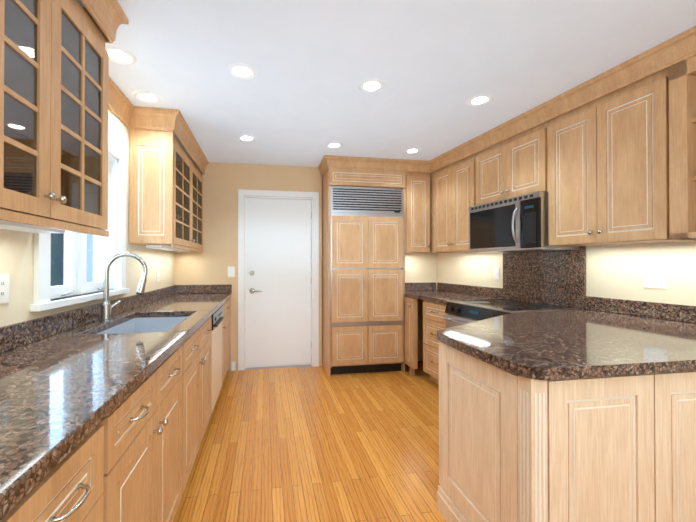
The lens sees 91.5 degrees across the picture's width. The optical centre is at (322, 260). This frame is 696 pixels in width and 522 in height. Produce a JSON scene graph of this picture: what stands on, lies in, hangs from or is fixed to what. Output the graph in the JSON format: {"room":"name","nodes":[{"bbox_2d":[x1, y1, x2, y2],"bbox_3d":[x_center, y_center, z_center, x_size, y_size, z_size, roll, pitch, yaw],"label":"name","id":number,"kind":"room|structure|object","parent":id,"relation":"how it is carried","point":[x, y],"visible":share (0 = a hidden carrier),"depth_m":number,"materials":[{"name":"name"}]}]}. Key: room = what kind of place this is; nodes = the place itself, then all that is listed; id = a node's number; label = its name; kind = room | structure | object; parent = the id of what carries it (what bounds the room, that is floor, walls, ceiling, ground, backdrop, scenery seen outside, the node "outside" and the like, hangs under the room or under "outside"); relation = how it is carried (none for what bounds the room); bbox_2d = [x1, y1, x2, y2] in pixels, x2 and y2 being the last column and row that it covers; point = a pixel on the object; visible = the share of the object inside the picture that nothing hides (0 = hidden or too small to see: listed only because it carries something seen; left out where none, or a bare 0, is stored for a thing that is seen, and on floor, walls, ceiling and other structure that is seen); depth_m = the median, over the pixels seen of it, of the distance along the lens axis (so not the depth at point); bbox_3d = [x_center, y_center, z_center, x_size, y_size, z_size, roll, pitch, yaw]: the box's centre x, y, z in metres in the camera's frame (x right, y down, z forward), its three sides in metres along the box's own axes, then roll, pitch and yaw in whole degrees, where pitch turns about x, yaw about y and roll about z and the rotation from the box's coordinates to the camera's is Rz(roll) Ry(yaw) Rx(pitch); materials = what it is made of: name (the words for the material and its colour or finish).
{"room":"kitchen","nodes":[
{"label":"kitchen","id":0,"kind":"room"},
{"bbox_2d":[0,109,173,326],"bbox_3d":[-1.300,0.047,1.006,0.160,2.440,5.800,0,0,-10],"label":"wall","id":1,"kind":"structure","parent":0,"point":[17,256],"depth_m":1.65,"materials":[{"name":"beige paint"}]},
{"bbox_2d":[0,274,8,303],"bbox_3d":[-1.269,0.109,1.336,0.008,0.116,0.080,0,0,-10],"label":"electrical outlet","id":2,"kind":"object","parent":1,"relation":"attached to","point":[4,288],"visible":1,"depth_m":1.35,"materials":[{"name":"white plastic"}]},
{"bbox_2d":[0,0,133,236],"bbox_3d":[-1.127,-0.639,1.612,0.376,1.056,2.024,0,0,-10],"label":"upper cabinet","id":3,"kind":"object","parent":1,"relation":"attached to","point":[61,93],"visible":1,"depth_m":1.23,"materials":[{"name":"brown wood"}]},
{"bbox_2d":[30,137,129,311],"bbox_3d":[-1.441,-0.292,1.999,0.190,1.040,1.010,0,0,-10],"label":"window","id":4,"kind":"structure","parent":1,"relation":"in","point":[76,285],"depth_m":2.08,"materials":[{"name":"white"}]},
{"bbox_2d":[157,270,159,281],"bbox_3d":[-1.597,0.141,3.288,0.008,0.116,0.080,0,0,-10],"label":"electrical outlet","id":5,"kind":"object","parent":1,"relation":"attached to","point":[158,275],"visible":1,"depth_m":3.28,"materials":[{"name":"white plastic"}]},
{"bbox_2d":[129,106,208,252],"bbox_3d":[-1.400,-0.629,3.234,0.376,1.056,1.375,0,0,-10],"label":"upper cabinet","id":6,"kind":"object","parent":1,"relation":"attached to","point":[165,194],"visible":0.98,"depth_m":2.63,"materials":[{"name":"brown wood"}]},
{"bbox_2d":[174,161,436,370],"bbox_3d":[-0.210,0.068,4.303,3.402,2.440,0.340,0,0,-10],"label":"wall","id":7,"kind":"structure","parent":0,"point":[223,183],"depth_m":3.99,"materials":[{"name":"beige paint"}]},
{"bbox_2d":[228,267,234,276],"bbox_3d":[-1.075,0.126,3.978,0.080,0.120,0.010,0,0,-10],"label":"light switch","id":8,"kind":"object","parent":7,"relation":"attached to","point":[231,271],"visible":1,"depth_m":3.98,"materials":[{"name":"white plastic"}]},
{"bbox_2d":[231,362,234,370],"bbox_3d":[-1.047,1.236,3.974,0.045,0.100,0.011,0,0,-10],"label":"baseboard","id":9,"kind":"structure","parent":7,"relation":"attached to","point":[232,366],"depth_m":3.97,"materials":[{"name":"white"}]},
{"bbox_2d":[246,198,310,368],"bbox_3d":[-0.524,0.266,4.120,0.794,2.041,0.154,0,0,-10],"label":"back door","id":10,"kind":"structure","parent":7,"relation":"in","point":[278,283],"depth_m":4.10,"materials":[{"name":"white wood"}]},
{"bbox_2d":[238,189,318,369],"bbox_3d":[-0.532,0.222,4.132,0.960,2.130,0.148,0,0,-10],"label":"door frame","id":11,"kind":"structure","parent":7,"relation":"attached to","point":[313,197],"depth_m":4.06,"materials":[{"name":"white wood"}]},
{"bbox_2d":[318,161,326,176],"bbox_3d":[0.004,-1.092,3.963,0.058,0.120,0.411,0,0,-10],"label":"crown molding","id":12,"kind":"structure","parent":7,"relation":"attached to","point":[323,172],"depth_m":4.05,"materials":[{"name":"brown wood"}]},
{"bbox_2d":[405,172,429,252],"bbox_3d":[1.079,-0.573,4.120,0.308,0.940,0.450,0,0,-10],"label":"upper cabinet","id":13,"kind":"object","parent":7,"relation":"attached to","point":[417,212],"visible":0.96,"depth_m":3.93,"materials":[{"name":"brown wood"}]},
{"bbox_2d":[424,173,431,252],"bbox_3d":[1.440,-0.573,4.135,0.444,0.940,0.507,0,0,-10],"label":"upper cabinet","id":14,"kind":"object","parent":7,"relation":"attached to","point":[430,173],"depth_m":4.00,"materials":[{"name":"brown wood"}]},
{"bbox_2d":[173,361,445,521],"bbox_3d":[0.689,1.320,1.424,4.224,0.100,6.300,0,0,-10],"label":"floor","id":15,"kind":"structure","parent":0,"point":[304,444],"depth_m":2.28,"materials":[{"name":"brown wood"}]},
{"bbox_2d":[0,490,31,521],"bbox_3d":[-0.754,0.827,0.149,0.627,0.868,0.716,0,0,-10],"label":"base cabinet","id":16,"kind":"object","parent":15,"relation":"on","point":[22,512],"depth_m":0.57,"materials":[{"name":"brown wood"}]},
{"bbox_2d":[0,284,231,519],"bbox_3d":[-0.991,0.431,1.587,0.637,0.341,4.747,0,0,-10],"label":"countertop","id":17,"kind":"structure","parent":16,"relation":"on","point":[71,380],"depth_m":1.16,"materials":[{"name":"brown stone"}]},
{"bbox_2d":[100,252,147,322],"bbox_3d":[-1.216,0.153,2.073,0.234,0.419,0.141,0,0,-10],"label":"faucet","id":18,"kind":"object","parent":17,"relation":"on","point":[106,307],"visible":1,"depth_m":2.02,"materials":[{"name":"silver metal"}]},
{"bbox_2d":[97,317,187,333],"bbox_3d":[-1.069,0.505,2.072,0.458,0.200,0.808,0,0,-10],"label":"sink basin","id":19,"kind":"object","parent":17,"relation":"in","point":[131,324],"depth_m":2.42,"materials":[{"name":"silver metal"}]},
{"bbox_2d":[32,401,123,521],"bbox_3d":[-0.837,0.830,0.640,0.627,0.868,0.489,0,0,-10],"label":"base cabinet","id":20,"kind":"object","parent":15,"relation":"on","point":[87,485],"depth_m":0.80,"materials":[{"name":"brown wood"}]},
{"bbox_2d":[124,358,167,521],"bbox_3d":[-0.902,0.833,1.028,0.627,0.868,0.507,0,0,-10],"label":"base cabinet","id":21,"kind":"object","parent":15,"relation":"on","point":[131,457],"depth_m":1.18,"materials":[{"name":"brown wood"}]},
{"bbox_2d":[168,339,187,521],"bbox_3d":[-0.969,0.835,1.427,0.627,0.868,0.535,0,0,-10],"label":"base cabinet","id":22,"kind":"object","parent":15,"relation":"on","point":[177,361],"depth_m":1.59,"materials":[{"name":"brown wood"}]},
{"bbox_2d":[145,316,211,433],"bbox_3d":[-1.111,0.841,2.269,0.627,0.868,0.513,0,0,-10],"label":"base cabinet","id":23,"kind":"object","parent":15,"relation":"on","point":[208,324],"depth_m":2.40,"materials":[{"name":"brown wood"}]},
{"bbox_2d":[188,323,203,478],"bbox_3d":[-1.040,0.838,1.845,0.627,0.868,0.580,0,0,-10],"label":"base cabinet","id":24,"kind":"object","parent":15,"relation":"on","point":[196,340],"depth_m":1.99,"materials":[{"name":"brown wood"}]},
{"bbox_2d":[211,305,222,412],"bbox_3d":[-1.184,0.846,2.830,0.635,0.866,0.606,0,0,-10],"label":"dishwasher","id":25,"kind":"object","parent":15,"relation":"on","point":[216,358],"visible":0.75,"depth_m":2.81,"materials":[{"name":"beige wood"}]},
{"bbox_2d":[222,304,223,383],"bbox_3d":[-1.205,0.844,2.827,0.627,0.868,0.750,0,0,-10],"label":"base cabinet","id":26,"kind":"object","parent":15,"relation":"on","point":[223,304],"depth_m":3.29,"materials":[{"name":"brown wood"}]},
{"bbox_2d":[224,298,230,377],"bbox_3d":[-1.323,0.848,3.527,0.627,0.868,0.806,0,0,-10],"label":"base cabinet","id":27,"kind":"object","parent":15,"relation":"on","point":[227,305],"depth_m":3.65,"materials":[{"name":"brown wood"}]},
{"bbox_2d":[322,168,404,375],"bbox_3d":[0.462,0.127,4.130,0.900,2.320,0.617,0,0,-10],"label":"built-in refrigerator","id":28,"kind":"object","parent":15,"relation":"on","point":[363,271],"visible":1,"depth_m":3.83,"materials":[{"name":"brown wood"}]},
{"bbox_2d":[405,297,417,375],"bbox_3d":[0.945,0.852,4.009,0.097,0.869,0.607,0,0,-10],"label":"base cabinet","id":29,"kind":"object","parent":15,"relation":"on","point":[411,335],"visible":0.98,"depth_m":3.72,"materials":[{"name":"brown wood"}]},
{"bbox_2d":[423,300,447,384],"bbox_3d":[1.414,0.848,3.476,0.664,0.869,0.466,0,0,-16],"label":"base cabinet","id":30,"kind":"object","parent":15,"relation":"on","point":[434,315],"visible":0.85,"depth_m":3.46,"materials":[{"name":"brown wood"}]},
{"bbox_2d":[405,282,502,303],"bbox_3d":[1.311,0.345,3.819,0.679,0.140,1.174,0,0,-16],"label":"countertop","id":31,"kind":"structure","parent":30,"relation":"on","point":[443,293],"depth_m":3.78,"materials":[{"name":"brown stone"}]},
{"bbox_2d":[443,298,578,327],"bbox_3d":[1.534,0.821,2.871,0.708,0.915,0.758,0,0,-16],"label":"range","id":32,"kind":"object","parent":15,"relation":"on","point":[462,312],"visible":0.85,"depth_m":2.84,"materials":[{"name":"silver metal"}]},
{"bbox_2d":[437,341,680,521],"bbox_3d":[0.884,0.838,1.792,0.577,0.868,1.232,0,0,-10],"label":"base cabinet","id":33,"kind":"object","parent":15,"relation":"on","point":[513,447],"depth_m":1.21,"materials":[{"name":"brown wood"}]},
{"bbox_2d":[437,296,695,379],"bbox_3d":[1.409,0.333,1.861,1.699,0.140,1.275,0,0,-10],"label":"countertop","id":34,"kind":"structure","parent":33,"relation":"on","point":[601,337],"depth_m":1.55,"materials":[{"name":"brown stone"}]},
{"bbox_2d":[681,371,695,521],"bbox_3d":[1.314,0.838,1.864,0.586,0.868,1.232,0,0,-10],"label":"base cabinet","id":35,"kind":"object","parent":15,"relation":"on","point":[688,378],"depth_m":1.25,"materials":[{"name":"brown wood"}]},
{"bbox_2d":[78,0,695,166],"bbox_3d":[0.689,-1.200,1.440,4.224,0.060,6.300,0,0,-10],"label":"ceiling","id":36,"kind":"structure","parent":0,"point":[301,99],"depth_m":1.99,"materials":[{"name":"paint"}]},
{"bbox_2d":[105,45,136,64],"bbox_3d":[-1.158,-1.163,1.920,0.184,0.008,0.184,0,0,-10],"label":"recessed light","id":37,"kind":"object","parent":36,"relation":"in","point":[119,55],"visible":0.81,"depth_m":1.92,"materials":[{"name":"white"}]},
{"bbox_2d":[132,90,160,102],"bbox_3d":[-1.249,-1.160,2.402,0.184,0.008,0.184,0,0,-10],"label":"recessed light","id":38,"kind":"object","parent":36,"relation":"in","point":[147,96],"visible":1,"depth_m":2.39,"materials":[{"name":"white"}]},
{"bbox_2d":[227,63,256,79],"bbox_3d":[-0.496,-1.162,2.082,0.184,0.008,0.184,0,0,-10],"label":"recessed light","id":39,"kind":"object","parent":36,"relation":"in","point":[243,71],"visible":1,"depth_m":2.08,"materials":[{"name":"white"}]},
{"bbox_2d":[237,134,256,141],"bbox_3d":[-0.713,-1.155,3.192,0.184,0.008,0.184,0,0,-10],"label":"recessed light","id":40,"kind":"object","parent":36,"relation":"in","point":[247,138],"visible":0.98,"depth_m":3.19,"materials":[{"name":"white"}]},
{"bbox_2d":[325,142,342,147],"bbox_3d":[0.117,-1.153,3.382,0.184,0.008,0.184,0,0,-10],"label":"recessed light","id":41,"kind":"object","parent":36,"relation":"in","point":[334,145],"visible":1,"depth_m":3.37,"materials":[{"name":"white"}]},
{"bbox_2d":[358,78,385,92],"bbox_3d":[0.328,-1.161,2.251,0.184,0.008,0.184,0,0,-10],"label":"recessed light","id":42,"kind":"object","parent":36,"relation":"in","point":[373,85],"visible":1,"depth_m":2.24,"materials":[{"name":"white"}]},
{"bbox_2d":[322,155,429,172],"bbox_3d":[0.607,-1.093,3.818,1.200,0.120,0.058,0,0,-10],"label":"crown molding","id":43,"kind":"structure","parent":36,"relation":"attached to","point":[343,162],"depth_m":3.82,"materials":[{"name":"brown wood"}]},
{"bbox_2d":[403,148,420,153],"bbox_3d":[0.941,-1.152,3.551,0.184,0.008,0.184,0,0,-10],"label":"recessed light","id":44,"kind":"object","parent":36,"relation":"in","point":[412,150],"visible":1,"depth_m":3.53,"materials":[{"name":"white"}]},
{"bbox_2d":[466,94,493,105],"bbox_3d":[1.136,-1.159,2.448,0.184,0.008,0.184,0,0,-10],"label":"recessed light","id":45,"kind":"object","parent":36,"relation":"in","point":[480,99],"visible":1,"depth_m":2.44,"materials":[{"name":"white"}]},
{"bbox_2d":[437,241,695,305],"bbox_3d":[2.398,0.050,1.523,0.160,2.440,6.340,0,0,-16],"label":"wall","id":46,"kind":"structure","parent":0,"point":[614,271],"depth_m":2.35,"materials":[{"name":"beige paint"}]},
{"bbox_2d":[432,169,470,252],"bbox_3d":[1.505,-0.576,3.750,0.443,0.940,0.388,0,0,-10],"label":"upper cabinet","id":47,"kind":"object","parent":46,"relation":"attached to","point":[436,174],"depth_m":3.86,"materials":[{"name":"brown wood"}]},
{"bbox_2d":[440,151,479,250],"bbox_3d":[1.558,-0.578,3.440,0.443,0.940,0.471,0,0,-10],"label":"upper cabinet","id":48,"kind":"object","parent":46,"relation":"attached to","point":[459,180],"depth_m":3.49,"materials":[{"name":"brown wood"}]},
{"bbox_2d":[494,268,499,278],"bbox_3d":[1.767,0.127,3.440,0.010,0.116,0.075,0,0,-16],"label":"electrical outlet","id":49,"kind":"object","parent":46,"relation":"attached to","point":[496,273],"visible":1,"depth_m":3.43,"materials":[{"name":"white plastic"}]},
{"bbox_2d":[480,123,543,204],"bbox_3d":[1.734,-0.786,2.938,0.425,0.530,0.787,0,0,-10],"label":"upper cabinet","id":50,"kind":"object","parent":46,"relation":"attached to","point":[513,166],"depth_m":2.82,"materials":[{"name":"brown wood"}]},
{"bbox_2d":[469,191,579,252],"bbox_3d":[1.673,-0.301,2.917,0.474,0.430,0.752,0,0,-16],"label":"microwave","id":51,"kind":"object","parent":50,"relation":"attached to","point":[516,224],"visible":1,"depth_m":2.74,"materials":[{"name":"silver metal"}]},
{"bbox_2d":[503,246,585,308],"bbox_3d":[1.895,0.154,2.962,0.019,0.530,0.792,0,0,-16],"label":"backsplash","id":52,"kind":"structure","parent":46,"relation":"attached to","point":[557,277],"depth_m":2.88,"materials":[{"name":"brown stone"}]},
{"bbox_2d":[430,26,695,172],"bbox_3d":[1.638,-1.101,2.535,0.361,0.120,2.932,0,0,-10],"label":"crown molding","id":53,"kind":"structure","parent":46,"relation":"attached to","point":[676,49],"depth_m":2.20,"materials":[{"name":"brown wood"}]},
{"bbox_2d":[544,55,695,245],"bbox_3d":[1.939,-0.585,2.200,0.439,0.940,0.868,0,0,-10],"label":"upper cabinet","id":54,"kind":"object","parent":46,"relation":"attached to","point":[617,167],"depth_m":2.01,"materials":[{"name":"brown wood"}]},
{"bbox_2d":[643,270,666,288],"bbox_3d":[2.127,0.114,2.168,0.010,0.116,0.120,0,0,-16],"label":"light switch","id":55,"kind":"object","parent":46,"relation":"attached to","point":[654,278],"visible":1,"depth_m":2.16,"materials":[{"name":"white plastic"}]},
{"label":"outside","id":56,"kind":"structure","parent":0,"visible":0},
{"bbox_2d":[51,233,63,285],"bbox_3d":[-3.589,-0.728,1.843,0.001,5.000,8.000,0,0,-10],"label":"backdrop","id":57,"kind":"structure","parent":56,"point":[58,253],"depth_m":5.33,"materials":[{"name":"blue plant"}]}
]}

